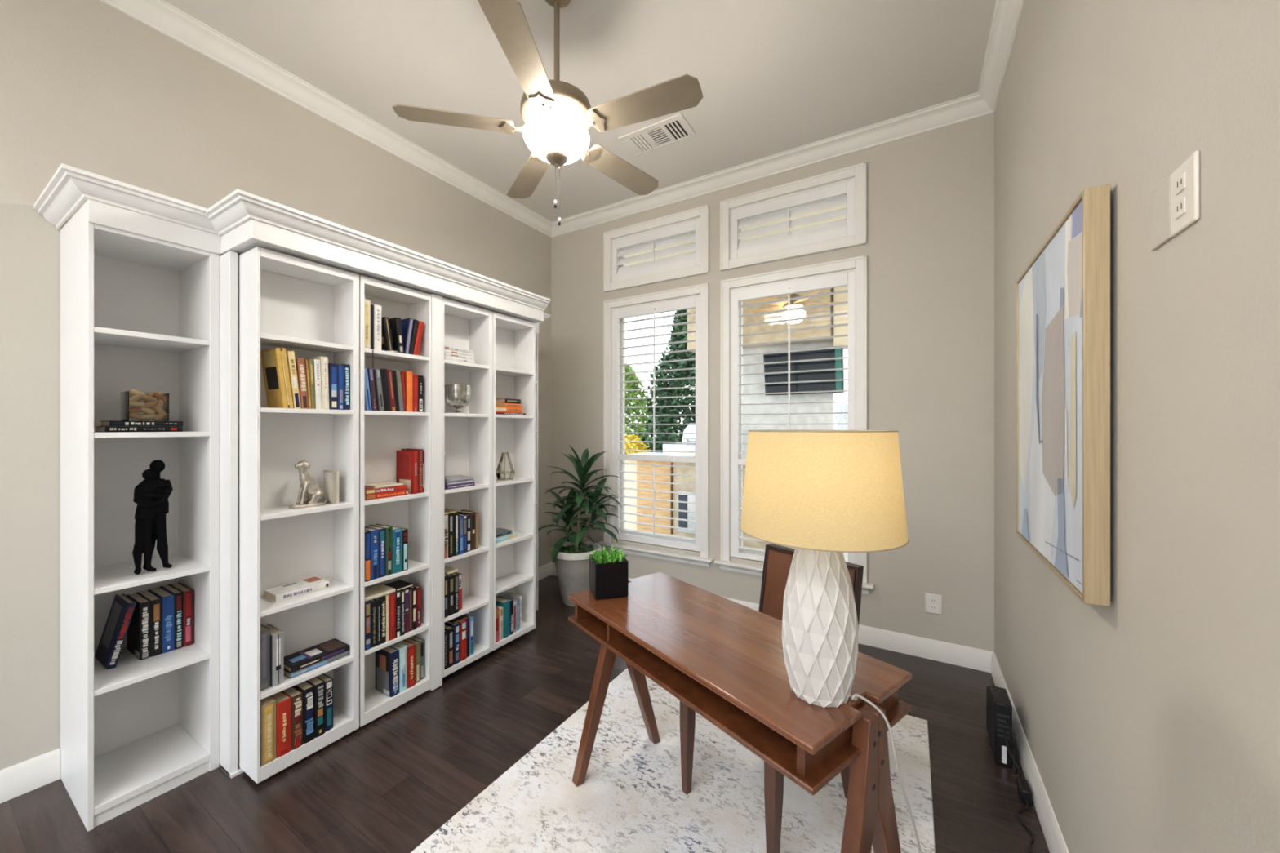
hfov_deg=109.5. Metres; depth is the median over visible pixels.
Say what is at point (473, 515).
print
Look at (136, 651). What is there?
print
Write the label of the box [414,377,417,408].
print
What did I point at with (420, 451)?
book
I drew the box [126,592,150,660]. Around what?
book
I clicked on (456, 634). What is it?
print
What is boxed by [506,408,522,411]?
print
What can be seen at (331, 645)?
print
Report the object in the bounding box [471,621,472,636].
print
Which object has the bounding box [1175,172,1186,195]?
receptacle
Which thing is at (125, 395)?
vase
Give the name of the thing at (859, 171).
window
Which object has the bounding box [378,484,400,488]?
print
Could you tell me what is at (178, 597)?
print
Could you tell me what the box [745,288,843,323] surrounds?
fan
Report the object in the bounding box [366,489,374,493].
print
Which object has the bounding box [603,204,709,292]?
window
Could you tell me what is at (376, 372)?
book
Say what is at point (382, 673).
print
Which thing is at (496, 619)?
print
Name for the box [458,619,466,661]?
book
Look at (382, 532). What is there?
print
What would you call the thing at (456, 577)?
print
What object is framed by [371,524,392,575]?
book
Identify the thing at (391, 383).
print
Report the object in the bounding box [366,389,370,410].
print
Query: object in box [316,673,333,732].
book
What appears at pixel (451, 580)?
print
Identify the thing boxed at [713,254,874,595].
window
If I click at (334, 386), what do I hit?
print
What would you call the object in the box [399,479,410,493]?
print
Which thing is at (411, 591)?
print
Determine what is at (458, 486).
print
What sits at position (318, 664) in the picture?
print
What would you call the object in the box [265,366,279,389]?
print
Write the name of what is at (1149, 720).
wall
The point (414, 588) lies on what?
book
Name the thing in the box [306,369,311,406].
print
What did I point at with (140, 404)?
cork
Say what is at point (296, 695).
book
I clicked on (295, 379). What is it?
print
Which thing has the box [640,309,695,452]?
evergreen tree
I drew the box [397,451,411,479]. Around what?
print
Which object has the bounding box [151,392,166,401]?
cork
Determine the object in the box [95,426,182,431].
book
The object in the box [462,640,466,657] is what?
print
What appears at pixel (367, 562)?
print
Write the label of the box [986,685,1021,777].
router
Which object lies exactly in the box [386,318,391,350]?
print
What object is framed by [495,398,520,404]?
book
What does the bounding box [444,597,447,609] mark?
print
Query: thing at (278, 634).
print
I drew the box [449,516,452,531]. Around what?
print
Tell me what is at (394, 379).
book
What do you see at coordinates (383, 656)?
print
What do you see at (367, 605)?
print
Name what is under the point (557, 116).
ceiling fan
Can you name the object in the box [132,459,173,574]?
statue
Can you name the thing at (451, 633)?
print
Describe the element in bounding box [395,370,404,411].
book
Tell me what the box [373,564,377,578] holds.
print
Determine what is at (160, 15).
trim
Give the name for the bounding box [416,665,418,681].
print
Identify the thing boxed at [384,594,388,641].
book
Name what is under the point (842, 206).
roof
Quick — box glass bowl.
[444,384,472,413]
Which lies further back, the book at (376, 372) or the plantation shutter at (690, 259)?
the plantation shutter at (690, 259)
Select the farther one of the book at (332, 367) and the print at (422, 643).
the print at (422, 643)
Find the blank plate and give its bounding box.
[1151,176,1173,250]
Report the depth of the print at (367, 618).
2.19 m
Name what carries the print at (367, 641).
on the book at (368, 603)
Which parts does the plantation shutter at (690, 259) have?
tilt rod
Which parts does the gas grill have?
handle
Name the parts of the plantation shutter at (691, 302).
tilt rod, tilt rod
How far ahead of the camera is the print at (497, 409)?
2.91 m
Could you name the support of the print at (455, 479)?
on the book at (455, 477)
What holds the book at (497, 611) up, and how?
on the bookcase at (291, 279)
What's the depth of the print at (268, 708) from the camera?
1.85 m
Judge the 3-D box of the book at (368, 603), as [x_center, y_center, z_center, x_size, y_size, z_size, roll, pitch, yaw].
[-1.378,0.967,2.227,0.145,0.230,0.033,0,0,31]
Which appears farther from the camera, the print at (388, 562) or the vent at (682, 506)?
the vent at (682, 506)
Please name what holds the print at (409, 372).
attached to the book at (407, 374)
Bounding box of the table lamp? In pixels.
[739,430,921,852]
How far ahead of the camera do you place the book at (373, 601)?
2.22 m
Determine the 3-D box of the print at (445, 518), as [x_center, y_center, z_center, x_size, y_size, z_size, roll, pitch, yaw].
[-1.102,0.540,2.564,0.005,0.049,0.027,0,0,31]
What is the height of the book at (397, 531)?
0.224 m
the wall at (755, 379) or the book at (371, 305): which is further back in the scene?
the wall at (755, 379)
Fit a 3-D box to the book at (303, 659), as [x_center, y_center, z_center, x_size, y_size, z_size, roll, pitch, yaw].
[-1.492,1.046,2.073,0.139,0.026,0.235,0,0,31]
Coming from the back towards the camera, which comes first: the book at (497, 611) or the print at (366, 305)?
the book at (497, 611)
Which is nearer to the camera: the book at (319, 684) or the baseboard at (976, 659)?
the book at (319, 684)
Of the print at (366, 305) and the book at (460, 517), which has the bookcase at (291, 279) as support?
the book at (460, 517)
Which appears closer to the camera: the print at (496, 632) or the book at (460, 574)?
the book at (460, 574)
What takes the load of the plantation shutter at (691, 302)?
attached to the window at (703, 290)
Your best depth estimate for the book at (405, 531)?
2.35 m
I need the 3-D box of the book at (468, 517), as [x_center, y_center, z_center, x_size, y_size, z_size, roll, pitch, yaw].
[-1.087,0.642,2.750,0.145,0.216,0.032,0,0,31]
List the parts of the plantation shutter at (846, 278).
tilt rod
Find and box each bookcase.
[33,163,220,831]
[186,188,550,783]
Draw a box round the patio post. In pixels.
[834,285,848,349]
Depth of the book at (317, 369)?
2.02 m
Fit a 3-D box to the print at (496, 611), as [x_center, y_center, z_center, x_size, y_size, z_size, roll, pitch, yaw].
[-0.910,1.195,2.881,0.005,0.039,0.032,0,0,31]
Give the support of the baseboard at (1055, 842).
attached to the wall at (1149, 720)
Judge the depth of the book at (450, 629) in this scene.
2.58 m
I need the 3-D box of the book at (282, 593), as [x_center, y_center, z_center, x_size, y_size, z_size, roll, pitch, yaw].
[-1.547,0.733,2.041,0.130,0.034,0.205,0,0,31]
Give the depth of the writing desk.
1.24 m
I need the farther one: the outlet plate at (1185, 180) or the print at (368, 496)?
the print at (368, 496)
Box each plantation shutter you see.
[613,218,699,281]
[613,295,699,551]
[731,179,853,258]
[732,271,853,563]
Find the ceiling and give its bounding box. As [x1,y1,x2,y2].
[164,0,995,222]
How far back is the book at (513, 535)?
2.98 m
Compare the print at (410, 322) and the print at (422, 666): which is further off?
the print at (422, 666)
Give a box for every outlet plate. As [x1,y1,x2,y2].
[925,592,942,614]
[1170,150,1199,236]
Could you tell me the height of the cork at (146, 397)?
0.033 m
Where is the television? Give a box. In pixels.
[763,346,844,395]
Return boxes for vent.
[618,112,696,155]
[678,494,687,528]
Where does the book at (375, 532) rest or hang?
on the bookcase at (291, 279)
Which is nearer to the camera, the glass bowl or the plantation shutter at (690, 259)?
the glass bowl
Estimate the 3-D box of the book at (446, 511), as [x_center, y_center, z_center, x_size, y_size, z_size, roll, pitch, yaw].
[-1.143,0.497,2.631,0.122,0.012,0.100,0,0,31]
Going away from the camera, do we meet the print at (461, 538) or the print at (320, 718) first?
the print at (320, 718)
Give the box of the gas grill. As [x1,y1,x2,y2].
[662,422,695,457]
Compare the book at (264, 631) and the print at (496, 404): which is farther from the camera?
the print at (496, 404)
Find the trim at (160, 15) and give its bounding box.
[99,0,1024,237]
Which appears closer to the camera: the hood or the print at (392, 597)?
the print at (392, 597)
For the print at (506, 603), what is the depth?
2.95 m
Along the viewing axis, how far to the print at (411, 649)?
2.39 m
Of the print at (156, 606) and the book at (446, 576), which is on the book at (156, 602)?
the print at (156, 606)
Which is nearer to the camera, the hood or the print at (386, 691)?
the print at (386, 691)
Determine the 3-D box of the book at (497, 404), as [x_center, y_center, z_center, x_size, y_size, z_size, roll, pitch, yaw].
[-0.921,-0.141,3.010,0.134,0.024,0.235,0,0,31]
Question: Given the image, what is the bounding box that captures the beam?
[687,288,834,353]
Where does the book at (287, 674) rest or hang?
on the bookcase at (291, 279)
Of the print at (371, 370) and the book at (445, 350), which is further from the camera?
the book at (445, 350)
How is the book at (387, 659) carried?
on the bookcase at (291, 279)
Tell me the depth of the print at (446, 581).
2.56 m
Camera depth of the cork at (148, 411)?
1.85 m
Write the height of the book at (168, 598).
0.235 m
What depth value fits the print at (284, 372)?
1.91 m
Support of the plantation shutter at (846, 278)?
attached to the window at (859, 264)
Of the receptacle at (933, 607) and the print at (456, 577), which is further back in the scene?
the receptacle at (933, 607)
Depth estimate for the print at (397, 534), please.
2.32 m
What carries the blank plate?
attached to the wall at (1149, 720)
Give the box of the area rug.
[410,667,935,852]
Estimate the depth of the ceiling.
2.43 m
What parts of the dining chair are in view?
leg, leg, backrest, leg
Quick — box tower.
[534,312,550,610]
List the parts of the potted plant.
pot, stem, stem, stem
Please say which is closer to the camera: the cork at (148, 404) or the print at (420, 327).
the cork at (148, 404)
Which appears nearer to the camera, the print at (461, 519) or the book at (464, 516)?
the print at (461, 519)
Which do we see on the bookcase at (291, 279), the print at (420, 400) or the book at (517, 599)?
the book at (517, 599)
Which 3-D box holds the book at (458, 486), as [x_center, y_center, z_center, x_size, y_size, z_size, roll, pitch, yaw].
[-1.114,0.350,2.698,0.143,0.020,0.195,0,0,31]
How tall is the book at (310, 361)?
0.220 m
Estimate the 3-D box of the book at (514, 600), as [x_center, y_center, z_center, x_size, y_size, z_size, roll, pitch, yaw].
[-0.896,1.270,3.057,0.145,0.210,0.036,0,0,31]
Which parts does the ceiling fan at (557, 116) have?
blade, blade, blade, pull chain, lamp shade, pull chain, blade, blade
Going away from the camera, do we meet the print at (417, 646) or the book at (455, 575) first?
the print at (417, 646)
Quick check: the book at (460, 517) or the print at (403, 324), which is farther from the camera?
the book at (460, 517)
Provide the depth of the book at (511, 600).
2.99 m
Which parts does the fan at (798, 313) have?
blade, blade, lamp shade, blade, blade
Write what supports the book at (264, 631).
on the bookcase at (291, 279)
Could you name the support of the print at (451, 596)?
attached to the book at (451, 576)
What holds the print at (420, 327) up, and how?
attached to the book at (420, 324)
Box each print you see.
[113,422,122,425]
[134,649,138,657]
[142,652,148,658]
[153,604,159,622]
[176,595,181,610]
[177,640,181,647]
[186,593,191,616]
[186,625,191,642]
[261,634,266,679]
[263,350,274,366]
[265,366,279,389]
[265,704,272,761]
[270,635,271,685]
[276,638,280,666]
[278,634,279,684]
[280,347,289,408]
[280,351,288,404]
[280,747,288,755]
[288,655,306,662]
[291,661,327,677]
[293,377,297,388]
[294,393,299,407]
[294,706,301,723]
[294,736,301,748]
[297,651,312,659]
[300,659,319,667]
[302,395,306,407]
[302,577,321,582]
[305,648,322,656]
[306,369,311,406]
[306,708,312,726]
[310,364,313,384]
[317,640,345,651]
[317,707,323,717]
[317,715,323,725]
[321,648,344,660]
[323,358,327,408]
[326,680,332,706]
[327,707,331,726]
[331,390,336,396]
[332,366,336,384]
[332,384,336,390]
[332,401,336,407]
[339,389,342,403]
[364,304,368,343]
[365,533,369,559]
[365,560,370,580]
[365,639,369,644]
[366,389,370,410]
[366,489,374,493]
[366,494,375,499]
[366,604,369,616]
[366,617,369,633]
[368,591,392,599]
[369,368,373,380]
[370,381,375,405]
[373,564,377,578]
[376,649,390,694]
[376,666,388,693]
[377,369,380,377]
[377,606,379,640]
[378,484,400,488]
[379,653,386,671]
[380,530,384,575]
[380,531,384,541]
[381,337,384,344]
[383,688,389,696]
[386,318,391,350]
[386,595,388,640]
[387,551,391,559]
[387,560,391,569]
[388,528,390,574]
[389,371,393,399]
[391,595,394,637]
[395,531,400,551]
[397,372,401,399]
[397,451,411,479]
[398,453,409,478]
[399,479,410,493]
[401,322,405,339]
[401,591,404,602]
[402,649,404,665]
[402,669,404,687]
[404,543,407,569]
[405,319,413,353]
[405,613,408,632]
[408,371,411,411]
[409,647,413,685]
[410,591,411,629]
[413,591,415,604]
[413,608,415,622]
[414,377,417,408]
[414,452,417,491]
[415,323,422,353]
[416,644,419,663]
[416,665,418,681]
[417,589,420,608]
[419,399,422,411]
[421,642,423,657]
[421,665,423,677]
[422,462,423,488]
[444,517,447,526]
[444,545,447,555]
[444,580,447,595]
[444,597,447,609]
[447,477,471,481]
[448,480,473,484]
[448,484,473,488]
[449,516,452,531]
[449,631,452,648]
[449,649,453,663]
[450,535,452,554]
[450,578,453,591]
[450,595,453,605]
[455,576,457,591]
[455,633,458,642]
[455,652,458,661]
[458,575,461,589]
[458,589,461,609]
[460,518,462,535]
[460,537,462,551]
[462,630,466,639]
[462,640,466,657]
[464,520,466,533]
[464,535,466,549]
[467,519,470,528]
[467,531,470,541]
[467,637,469,656]
[471,514,475,531]
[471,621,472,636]
[471,640,473,653]
[495,403,506,405]
[495,407,506,411]
[495,610,498,617]
[495,617,498,631]
[495,631,498,641]
[497,536,507,542]
[504,601,509,637]
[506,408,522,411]
[508,533,516,538]
[511,602,512,621]
[514,604,515,629]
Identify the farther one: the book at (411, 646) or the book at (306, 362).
the book at (411, 646)
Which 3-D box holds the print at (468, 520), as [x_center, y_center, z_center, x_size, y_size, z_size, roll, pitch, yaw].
[-1.027,0.582,2.714,0.004,0.054,0.019,0,0,31]
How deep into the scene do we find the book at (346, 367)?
2.12 m
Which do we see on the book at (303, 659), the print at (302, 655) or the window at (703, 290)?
the print at (302, 655)
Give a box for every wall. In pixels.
[0,0,551,770]
[551,112,994,652]
[742,340,835,455]
[994,0,1279,852]
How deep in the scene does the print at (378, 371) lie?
2.25 m
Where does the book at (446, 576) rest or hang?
on the bookcase at (291, 279)
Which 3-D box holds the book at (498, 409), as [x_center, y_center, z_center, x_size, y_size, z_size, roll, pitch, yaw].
[-0.918,-0.110,3.010,0.135,0.036,0.240,0,0,31]
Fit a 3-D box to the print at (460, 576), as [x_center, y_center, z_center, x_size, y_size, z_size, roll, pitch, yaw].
[-1.062,0.917,2.666,0.005,0.079,0.032,0,0,31]
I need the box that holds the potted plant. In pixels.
[537,445,622,606]
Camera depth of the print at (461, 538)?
2.65 m
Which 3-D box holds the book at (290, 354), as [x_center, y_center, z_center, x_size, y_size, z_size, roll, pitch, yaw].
[-1.550,-0.201,1.983,0.154,0.247,0.050,0,0,31]
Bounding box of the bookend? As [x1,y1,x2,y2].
[288,460,338,508]
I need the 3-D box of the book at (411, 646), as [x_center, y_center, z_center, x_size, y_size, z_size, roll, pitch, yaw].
[-1.266,1.268,2.423,0.145,0.214,0.046,0,0,31]
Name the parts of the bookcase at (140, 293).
panel, crown moulding, panel, shelf, shelf, shelf, shelf, shelf, panel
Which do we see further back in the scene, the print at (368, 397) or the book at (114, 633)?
the print at (368, 397)
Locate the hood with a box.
[681,422,695,444]
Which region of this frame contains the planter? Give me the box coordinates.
[586,544,628,599]
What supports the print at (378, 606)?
attached to the book at (378, 600)
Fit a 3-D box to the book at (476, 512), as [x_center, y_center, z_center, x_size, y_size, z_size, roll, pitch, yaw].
[-1.061,0.637,2.811,0.143,0.226,0.018,0,0,31]
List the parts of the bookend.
plate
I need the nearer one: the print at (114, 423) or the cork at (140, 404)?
the print at (114, 423)
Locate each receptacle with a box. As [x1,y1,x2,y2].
[930,597,936,603]
[930,604,936,610]
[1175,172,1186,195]
[1175,196,1186,219]
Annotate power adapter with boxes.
[1016,777,1034,852]
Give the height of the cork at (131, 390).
0.035 m
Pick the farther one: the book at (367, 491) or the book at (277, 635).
the book at (367, 491)
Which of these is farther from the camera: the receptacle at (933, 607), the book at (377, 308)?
the receptacle at (933, 607)
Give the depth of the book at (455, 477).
2.68 m
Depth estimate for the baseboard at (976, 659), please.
2.84 m
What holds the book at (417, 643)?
on the bookcase at (291, 279)
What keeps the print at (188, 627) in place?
attached to the book at (187, 592)
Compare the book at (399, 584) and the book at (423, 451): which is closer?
the book at (399, 584)
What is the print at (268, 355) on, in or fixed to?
attached to the book at (274, 361)
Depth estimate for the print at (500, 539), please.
2.95 m
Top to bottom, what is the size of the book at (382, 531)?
0.240 m
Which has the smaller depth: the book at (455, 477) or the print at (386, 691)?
the print at (386, 691)
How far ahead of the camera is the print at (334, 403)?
2.08 m
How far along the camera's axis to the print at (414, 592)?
2.41 m
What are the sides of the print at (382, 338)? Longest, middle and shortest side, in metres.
0.052 x 0.035 x 0.001 m
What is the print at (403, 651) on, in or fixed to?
on the book at (402, 648)
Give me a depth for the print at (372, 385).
2.23 m
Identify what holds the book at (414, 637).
on the bookcase at (291, 279)
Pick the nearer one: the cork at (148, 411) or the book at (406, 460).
the cork at (148, 411)
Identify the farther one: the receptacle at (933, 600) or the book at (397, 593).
the receptacle at (933, 600)
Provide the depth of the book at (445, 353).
2.64 m
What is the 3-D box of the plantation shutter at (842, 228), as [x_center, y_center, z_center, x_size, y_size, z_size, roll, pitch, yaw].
[1.083,-1.482,3.291,0.879,0.395,0.062,0,0,31]
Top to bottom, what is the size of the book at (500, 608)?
0.205 m
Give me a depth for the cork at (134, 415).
1.83 m
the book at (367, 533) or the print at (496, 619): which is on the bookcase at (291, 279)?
the book at (367, 533)
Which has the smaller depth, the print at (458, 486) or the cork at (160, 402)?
the cork at (160, 402)
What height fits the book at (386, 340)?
0.177 m
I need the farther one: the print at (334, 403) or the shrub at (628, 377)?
the shrub at (628, 377)
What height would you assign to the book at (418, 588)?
0.212 m
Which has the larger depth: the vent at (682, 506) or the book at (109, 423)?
the vent at (682, 506)
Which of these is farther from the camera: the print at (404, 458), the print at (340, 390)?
the print at (404, 458)
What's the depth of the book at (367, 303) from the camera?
2.20 m
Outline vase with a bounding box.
[120,391,168,421]
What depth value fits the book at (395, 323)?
2.35 m
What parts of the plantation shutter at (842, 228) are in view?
tilt rod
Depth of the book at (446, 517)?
2.56 m
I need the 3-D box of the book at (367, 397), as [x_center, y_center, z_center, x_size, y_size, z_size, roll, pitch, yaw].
[-1.394,-0.180,2.244,0.153,0.206,0.043,0,0,31]
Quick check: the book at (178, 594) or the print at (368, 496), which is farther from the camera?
the print at (368, 496)
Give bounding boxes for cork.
[126,406,142,413]
[127,392,142,401]
[128,388,144,395]
[128,400,144,407]
[128,412,143,421]
[140,394,155,401]
[141,407,155,414]
[141,413,156,419]
[142,401,156,408]
[147,391,163,396]
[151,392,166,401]
[152,404,165,414]
[153,411,167,421]
[155,400,164,408]
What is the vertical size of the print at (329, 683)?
0.102 m
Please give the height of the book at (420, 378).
0.198 m
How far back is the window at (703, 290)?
3.84 m
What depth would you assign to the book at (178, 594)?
1.94 m
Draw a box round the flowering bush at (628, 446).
[625,434,649,454]
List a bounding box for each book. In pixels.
[94,593,136,669]
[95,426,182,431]
[100,420,182,426]
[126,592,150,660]
[137,590,162,657]
[148,586,174,653]
[160,584,182,649]
[169,582,192,647]
[260,347,293,408]
[260,624,270,690]
[260,695,275,766]
[263,577,328,602]
[264,623,284,687]
[271,691,291,758]
[281,686,302,750]
[284,638,349,673]
[284,650,348,679]
[285,351,301,408]
[293,680,314,744]
[295,357,308,408]
[304,356,328,409]
[304,360,311,408]
[305,359,315,408]
[306,676,324,737]
[312,359,321,408]
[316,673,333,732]
[328,363,337,409]
[337,364,343,409]
[342,364,349,409]
[364,299,370,348]
[364,368,371,410]
[364,481,403,488]
[364,484,407,494]
[364,489,408,500]
[364,526,378,580]
[364,529,371,582]
[364,583,395,601]
[364,600,371,650]
[365,524,386,577]
[367,368,377,410]
[369,599,376,648]
[370,304,373,349]
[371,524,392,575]
[373,304,381,350]
[373,368,384,410]
[374,597,381,645]
[375,645,399,697]
[378,595,386,644]
[379,368,391,411]
[381,316,393,351]
[383,579,413,591]
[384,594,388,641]
[386,369,395,411]
[386,524,402,573]
[387,592,395,640]
[388,317,404,353]
[390,642,407,693]
[391,370,399,411]
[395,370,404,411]
[395,591,400,637]
[396,450,417,493]
[398,640,415,688]
[399,589,404,635]
[400,370,406,411]
[401,317,413,354]
[401,448,422,493]
[402,528,408,571]
[402,587,408,633]
[404,370,412,412]
[404,637,420,683]
[407,587,412,631]
[408,319,417,355]
[408,586,416,630]
[408,635,424,679]
[412,373,417,412]
[413,320,424,355]
[413,584,421,627]
[417,375,423,412]
[422,450,423,492]
[444,346,473,353]
[444,349,474,356]
[444,352,474,359]
[444,355,475,363]
[444,454,444,489]
[444,475,473,482]
[444,479,474,485]
[444,482,475,489]
[444,508,457,515]
[444,514,448,559]
[444,566,457,574]
[444,573,453,615]
[444,574,448,617]
[444,614,468,625]
[444,622,460,664]
[444,623,453,668]
[444,629,447,670]
[447,513,453,557]
[449,573,458,613]
[453,512,458,555]
[454,572,462,610]
[457,510,475,550]
[458,513,466,553]
[458,515,463,554]
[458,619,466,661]
[459,513,471,551]
[462,509,478,548]
[464,613,474,655]
[466,617,469,657]
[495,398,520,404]
[495,402,521,407]
[495,406,522,413]
[495,412,525,415]
[495,528,511,537]
[495,532,516,542]
[495,595,510,639]
[495,604,502,640]
[495,608,499,643]
[497,595,513,635]
[502,595,516,632]
[503,595,519,631]
[505,591,522,628]
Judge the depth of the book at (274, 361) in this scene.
1.92 m
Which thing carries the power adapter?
on the floor
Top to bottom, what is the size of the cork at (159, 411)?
0.046 m
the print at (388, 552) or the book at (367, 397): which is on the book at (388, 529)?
the print at (388, 552)
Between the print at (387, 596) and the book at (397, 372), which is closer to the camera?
the print at (387, 596)
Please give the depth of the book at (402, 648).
2.35 m
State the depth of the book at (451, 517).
2.59 m
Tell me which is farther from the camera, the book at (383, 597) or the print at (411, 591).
the print at (411, 591)
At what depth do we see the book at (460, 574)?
2.67 m
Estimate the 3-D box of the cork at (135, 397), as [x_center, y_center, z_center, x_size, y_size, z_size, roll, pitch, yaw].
[-2.040,-0.117,1.828,0.022,0.041,0.044,0,0,25]
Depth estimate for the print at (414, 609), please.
2.41 m
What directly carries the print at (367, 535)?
on the book at (367, 533)
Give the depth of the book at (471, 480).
2.65 m
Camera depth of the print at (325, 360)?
2.04 m
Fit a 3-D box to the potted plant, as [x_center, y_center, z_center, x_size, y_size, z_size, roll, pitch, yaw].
[-0.496,0.798,3.742,0.763,1.304,0.591,0,0,31]
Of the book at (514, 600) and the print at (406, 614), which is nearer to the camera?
the print at (406, 614)
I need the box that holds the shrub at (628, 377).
[625,363,657,453]
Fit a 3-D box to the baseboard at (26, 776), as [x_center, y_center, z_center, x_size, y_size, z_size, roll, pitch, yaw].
[-2.441,1.390,1.785,0.018,0.120,6.160,0,0,31]
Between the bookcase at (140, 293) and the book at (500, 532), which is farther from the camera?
the book at (500, 532)
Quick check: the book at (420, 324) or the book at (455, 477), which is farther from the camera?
the book at (455, 477)
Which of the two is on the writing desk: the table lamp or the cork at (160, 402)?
the table lamp
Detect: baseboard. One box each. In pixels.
[0,562,551,804]
[551,562,993,672]
[991,652,1068,852]
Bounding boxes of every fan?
[391,0,702,226]
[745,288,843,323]
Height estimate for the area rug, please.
0.010 m
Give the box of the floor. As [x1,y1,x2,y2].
[0,575,1049,852]
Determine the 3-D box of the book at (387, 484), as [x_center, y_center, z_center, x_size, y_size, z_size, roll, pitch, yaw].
[-1.334,0.303,2.336,0.132,0.010,0.150,0,0,27]
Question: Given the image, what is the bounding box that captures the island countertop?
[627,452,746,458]
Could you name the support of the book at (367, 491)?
on the book at (379, 495)
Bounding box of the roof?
[625,204,846,266]
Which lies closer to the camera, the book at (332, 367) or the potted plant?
the book at (332, 367)
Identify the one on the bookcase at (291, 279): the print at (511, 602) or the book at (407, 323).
the book at (407, 323)
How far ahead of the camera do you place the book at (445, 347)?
2.64 m
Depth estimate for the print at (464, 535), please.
2.68 m
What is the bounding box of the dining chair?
[680,543,863,852]
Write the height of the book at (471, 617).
0.226 m
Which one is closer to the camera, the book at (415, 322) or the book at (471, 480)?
the book at (415, 322)
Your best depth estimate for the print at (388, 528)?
2.28 m
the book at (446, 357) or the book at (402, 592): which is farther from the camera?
the book at (446, 357)
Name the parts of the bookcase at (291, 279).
shelf, shelf, shelf, shelf, shelf, crown moulding, shelf, shelf, shelf, shelf, shelf, shelf, shelf, shelf, shelf, shelf, shelf, shelf, shelf, shelf, shelf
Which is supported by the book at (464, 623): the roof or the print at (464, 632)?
the print at (464, 632)
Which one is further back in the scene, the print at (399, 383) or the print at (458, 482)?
the print at (458, 482)
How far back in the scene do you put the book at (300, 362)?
1.97 m
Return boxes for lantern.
[495,452,515,479]
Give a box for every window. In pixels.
[597,283,714,567]
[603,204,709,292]
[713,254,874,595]
[720,161,866,271]
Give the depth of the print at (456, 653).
2.62 m
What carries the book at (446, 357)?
on the bookcase at (291, 279)
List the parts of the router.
port panel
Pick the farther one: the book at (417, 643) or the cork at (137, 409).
the book at (417, 643)
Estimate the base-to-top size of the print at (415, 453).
0.212 m
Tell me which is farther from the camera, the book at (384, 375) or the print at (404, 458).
the print at (404, 458)
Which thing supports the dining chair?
on the area rug
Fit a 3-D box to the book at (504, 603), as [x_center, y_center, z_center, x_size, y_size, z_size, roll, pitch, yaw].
[-0.929,1.259,2.987,0.145,0.232,0.056,0,0,31]
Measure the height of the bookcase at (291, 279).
2.331 m
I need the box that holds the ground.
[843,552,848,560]
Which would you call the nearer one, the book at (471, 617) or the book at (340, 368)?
the book at (340, 368)
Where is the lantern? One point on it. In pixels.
(498, 472)
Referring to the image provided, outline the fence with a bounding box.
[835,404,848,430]
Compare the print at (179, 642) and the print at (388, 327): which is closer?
the print at (179, 642)
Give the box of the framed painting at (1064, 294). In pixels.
[1016,183,1111,607]
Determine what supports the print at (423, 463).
attached to the book at (423, 451)
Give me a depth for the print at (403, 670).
2.35 m
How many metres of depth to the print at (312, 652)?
2.07 m
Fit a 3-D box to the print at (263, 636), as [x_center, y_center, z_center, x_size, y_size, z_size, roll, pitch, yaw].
[-1.548,0.945,1.860,0.005,0.178,0.023,0,0,31]
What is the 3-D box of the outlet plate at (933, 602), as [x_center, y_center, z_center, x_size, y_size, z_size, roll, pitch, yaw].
[1.828,1.105,2.816,0.086,0.120,0.010,0,0,31]
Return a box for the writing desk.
[568,572,911,852]
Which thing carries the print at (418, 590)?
attached to the book at (418, 588)
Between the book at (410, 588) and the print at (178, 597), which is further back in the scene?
the book at (410, 588)
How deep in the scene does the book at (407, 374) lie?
2.38 m
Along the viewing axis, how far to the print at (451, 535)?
2.59 m
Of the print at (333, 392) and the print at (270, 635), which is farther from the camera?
the print at (333, 392)
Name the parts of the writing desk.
panel, leg, leg, panel, leg, leg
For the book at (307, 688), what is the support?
on the bookcase at (291, 279)

